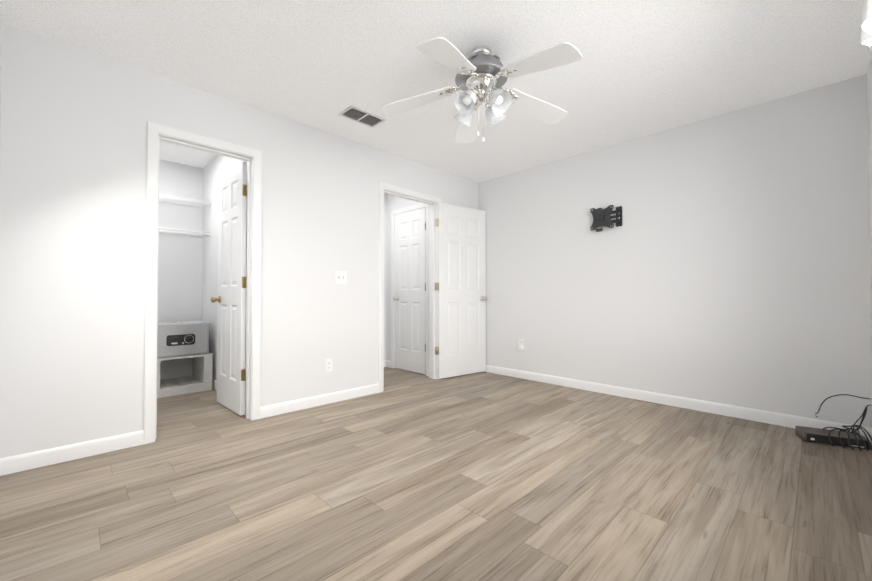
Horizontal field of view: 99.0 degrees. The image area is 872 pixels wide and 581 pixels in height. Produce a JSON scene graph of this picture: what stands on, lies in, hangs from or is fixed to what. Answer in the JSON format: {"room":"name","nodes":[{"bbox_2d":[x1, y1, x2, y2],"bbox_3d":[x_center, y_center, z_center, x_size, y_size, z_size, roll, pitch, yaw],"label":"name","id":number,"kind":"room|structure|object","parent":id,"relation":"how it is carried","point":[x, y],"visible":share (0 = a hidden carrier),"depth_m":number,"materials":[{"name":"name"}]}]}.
{"room":"empty bedroom","nodes":[
{"label":"empty bedroom","id":0,"kind":"room"},
{"bbox_2d":[0,14,2,145],"bbox_3d":[-1.234,-0.249,0.769,0.130,2.440,3.320,1,-1,-44],"label":"wall","id":1,"kind":"structure","parent":0,"point":[1,27],"depth_m":1.99,"materials":[{"name":"white paint"}]},
{"bbox_2d":[0,458,3,475],"bbox_3d":[-1.190,0.926,0.808,0.013,0.090,3.300,1,-1,-44],"label":"baseboard","id":2,"kind":"structure","parent":1,"relation":"attached to","point":[1,459],"depth_m":1.99,"materials":[{"name":"white wood"}]},
{"bbox_2d":[158,160,202,321],"bbox_3d":[-3.141,-0.201,3.939,1.340,2.440,0.100,1,-1,-44],"label":"wall","id":3,"kind":"structure","parent":0,"point":[179,277],"depth_m":4.16,"materials":[{"name":"white paint"}]},
{"bbox_2d":[159,227,210,237],"bbox_3d":[-2.976,-0.526,3.776,1.138,0.235,0.372,1,-1,-44],"label":"wire shelf","id":4,"kind":"object","parent":3,"relation":"attached to","point":[186,233],"visible":0.33,"depth_m":3.97,"materials":[{"name":"white metal"}]},
{"bbox_2d":[159,193,210,208],"bbox_3d":[-2.976,-0.863,3.781,1.138,0.235,0.372,1,-1,-44],"label":"wire shelf","id":5,"kind":"object","parent":3,"relation":"attached to","point":[182,200],"visible":0.44,"depth_m":3.98,"materials":[{"name":"white metal"}]},
{"bbox_2d":[202,155,246,396],"bbox_3d":[-2.047,-0.204,3.709,0.100,2.440,1.760,1,-1,-44],"label":"wall","id":6,"kind":"structure","parent":0,"point":[216,168],"depth_m":4.00,"materials":[{"name":"white paint"}]},
{"bbox_2d":[212,378,245,405],"bbox_3d":[-2.088,0.970,3.651,0.013,0.090,1.760,1,-1,-44],"label":"baseboard","id":7,"kind":"structure","parent":6,"relation":"attached to","point":[214,383],"depth_m":3.84,"materials":[{"name":"white wood"}]},
{"bbox_2d":[0,23,477,457],"bbox_3d":[-0.945,-0.208,3.465,4.315,2.440,0.130,1,-1,-44],"label":"wall","id":8,"kind":"structure","parent":0,"point":[73,167],"depth_m":2.35,"materials":[{"name":"white paint"}]},
{"bbox_2d":[4,430,143,474],"bbox_3d":[-2.109,0.948,2.208,0.597,0.090,0.013,1,-1,-44],"label":"baseboard","id":9,"kind":"structure","parent":8,"relation":"attached to","point":[29,461],"depth_m":2.18,"materials":[{"name":"white wood"}]},
{"bbox_2d":[144,121,261,443],"bbox_3d":[-1.688,-0.053,2.735,0.721,2.108,0.164,1,-1,-44],"label":"trim","id":10,"kind":"structure","parent":8,"relation":"attached to","point":[157,133],"depth_m":2.67,"materials":[{"name":"white wood"}]},
{"bbox_2d":[211,161,246,415],"bbox_3d":[-1.750,-0.019,3.182,0.598,2.030,0.174,-1,-1,44],"label":"closet door","id":11,"kind":"structure","parent":8,"relation":"in","point":[231,309],"depth_m":3.12,"materials":[{"name":"white wood"}]},
{"bbox_2d":[260,383,378,418],"bbox_3d":[-0.975,0.965,3.318,1.134,0.090,0.013,1,-1,-44],"label":"baseboard","id":12,"kind":"structure","parent":8,"relation":"attached to","point":[304,403],"depth_m":3.24,"materials":[{"name":"white wood"}]},
{"bbox_2d":[325,358,331,371],"bbox_3d":[-0.962,0.670,3.339,0.072,0.116,0.008,1,-1,-44],"label":"electrical outlet","id":13,"kind":"object","parent":8,"relation":"attached to","point":[328,365],"visible":1,"depth_m":3.33,"materials":[{"name":"white plastic"}]},
{"bbox_2d":[335,271,346,283],"bbox_3d":[-0.871,-0.122,3.432,0.116,0.116,0.020,1,-1,-44],"label":"switch plate","id":14,"kind":"object","parent":8,"relation":"attached to","point":[340,277],"visible":1,"depth_m":3.44,"materials":[{"name":"white plastic"}]},
{"bbox_2d":[378,182,441,392],"bbox_3d":[-0.305,-0.033,4.089,0.881,2.108,0.164,1,-1,-44],"label":"trim","id":15,"kind":"structure","parent":8,"relation":"attached to","point":[404,193],"depth_m":4.20,"materials":[{"name":"white wood"}]},
{"bbox_2d":[436,202,486,378],"bbox_3d":[0.320,0.001,4.513,0.756,2.030,0.174,1,-1,-37],"label":"entry door","id":16,"kind":"structure","parent":8,"relation":"in","point":[461,292],"depth_m":4.48,"materials":[{"name":"white wood"}]},
{"bbox_2d":[384,194,385,359],"bbox_3d":[-1.360,-0.192,4.507,2.000,2.440,0.100,1,-1,-44],"label":"wall","id":17,"kind":"structure","parent":0,"point":[384,276],"depth_m":5.09,"materials":[{"name":"white paint"}]},
{"bbox_2d":[386,194,420,360],"bbox_3d":[-0.324,-0.188,4.807,0.100,2.440,0.920,1,-1,-44],"label":"wall","id":18,"kind":"structure","parent":0,"point":[393,203],"depth_m":5.05,"materials":[{"name":"white paint"}]},
{"bbox_2d":[393,207,425,373],"bbox_3d":[-0.323,0.004,4.750,0.174,2.030,0.609,1,-1,-44],"label":"hall door","id":19,"kind":"structure","parent":18,"relation":"in","point":[409,298],"depth_m":4.72,"materials":[{"name":"white wood"}]},
{"bbox_2d":[391,203,428,375],"bbox_3d":[-0.305,-0.022,4.772,0.117,2.108,0.732,1,-1,-44],"label":"trim","id":20,"kind":"structure","parent":18,"relation":"attached to","point":[408,208],"depth_m":4.87,"materials":[{"name":"white wood"}]},
{"bbox_2d":[0,367,871,580],"bbox_3d":[-0.389,1.053,2.878,4.315,0.100,5.440,1,-1,-44],"label":"floor","id":21,"kind":"structure","parent":0,"point":[405,475],"depth_m":1.78,"materials":[{"name":"brown wood"}]},
{"bbox_2d":[157,352,212,397],"bbox_3d":[-2.659,0.834,3.832,0.520,0.368,0.525,1,-1,-44],"label":"stand","id":22,"kind":"object","parent":21,"relation":"on","point":[178,375],"visible":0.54,"depth_m":3.81,"materials":[{"name":"white wood"}]},
{"bbox_2d":[157,320,208,357],"bbox_3d":[-2.637,0.487,3.821,0.450,0.323,0.499,1,-1,-44],"label":"safe","id":23,"kind":"object","parent":22,"relation":"on","point":[183,338],"visible":0.85,"depth_m":3.67,"materials":[{"name":"grey metal"}]},
{"bbox_2d":[795,394,871,450],"bbox_3d":[2.631,0.844,2.451,0.277,0.304,0.384,1,-1,-44],"label":"cable box","id":24,"kind":"object","parent":21,"relation":"on","point":[853,439],"visible":1,"depth_m":2.42,"materials":[{"name":"black plastic"}]},
{"bbox_2d":[0,0,871,181],"bbox_3d":[-0.389,-1.487,2.917,4.315,0.100,5.440,1,-1,-44],"label":"ceiling","id":25,"kind":"structure","parent":0,"point":[641,68],"depth_m":2.30,"materials":[{"name":"white paint"}]},
{"bbox_2d":[338,105,385,127],"bbox_3d":[-0.607,-1.431,3.078,0.335,0.009,0.200,1,-1,-44],"label":"ceiling vent","id":26,"kind":"object","parent":25,"relation":"in","point":[360,116],"visible":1,"depth_m":3.07,"materials":[{"name":"white metal"}]},
{"bbox_2d":[383,37,581,142],"bbox_3d":[0.293,-1.163,2.227,1.199,0.568,1.167,1,-1,-44],"label":"ceiling fan","id":27,"kind":"object","parent":25,"relation":"hanging from","point":[482,72],"visible":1,"depth_m":2.19,"materials":[{"name":"white wood"}]},
{"bbox_2d":[478,74,871,427],"bbox_3d":[1.802,-0.205,3.650,0.130,2.440,3.450,1,-1,-44],"label":"wall","id":28,"kind":"structure","parent":0,"point":[727,262],"depth_m":3.09,"materials":[{"name":"white paint"}]},
{"bbox_2d":[518,339,523,350],"bbox_3d":[0.990,0.636,4.350,0.033,0.137,0.074,1,-1,-44],"label":"electrical outlet","id":29,"kind":"object","parent":28,"relation":"attached to","point":[521,345],"visible":1,"depth_m":4.35,"materials":[{"name":"white plastic"}]},
{"bbox_2d":[590,205,621,231],"bbox_3d":[1.665,-0.707,3.656,0.068,0.237,0.284,1,-1,-44],"label":"mount","id":30,"kind":"object","parent":28,"relation":"attached to","point":[602,217],"visible":1,"depth_m":3.63,"materials":[{"name":"black metal"}]},
{"bbox_2d":[483,365,867,437],"bbox_3d":[1.699,0.970,3.635,0.013,0.090,3.300,1,-1,-44],"label":"baseboard","id":31,"kind":"structure","parent":28,"relation":"attached to","point":[774,418],"depth_m":3.20,"materials":[{"name":"white wood"}]},
{"bbox_2d":[867,53,871,335],"bbox_3d":[1.422,-0.247,0.955,4.185,2.440,0.130,1,-1,-44],"label":"wall","id":32,"kind":"structure","parent":0,"point":[869,91],"depth_m":2.40,"materials":[{"name":"white paint"}]},
{"bbox_2d":[859,0,871,49],"bbox_3d":[1.484,-1.200,1.197,1.433,0.300,0.107,1,-1,-44],"label":"curtain valance","id":33,"kind":"object","parent":32,"relation":"attached to","point":[866,22],"visible":1,"depth_m":1.55,"materials":[{"name":"white fabric"}]},
{"bbox_2d":[864,427,871,444],"bbox_3d":[1.418,0.930,1.034,4.055,0.090,0.013,1,-1,-44],"label":"baseboard","id":34,"kind":"structure","parent":32,"relation":"attached to","point":[869,430],"depth_m":2.45,"materials":[{"name":"white"}]}
]}

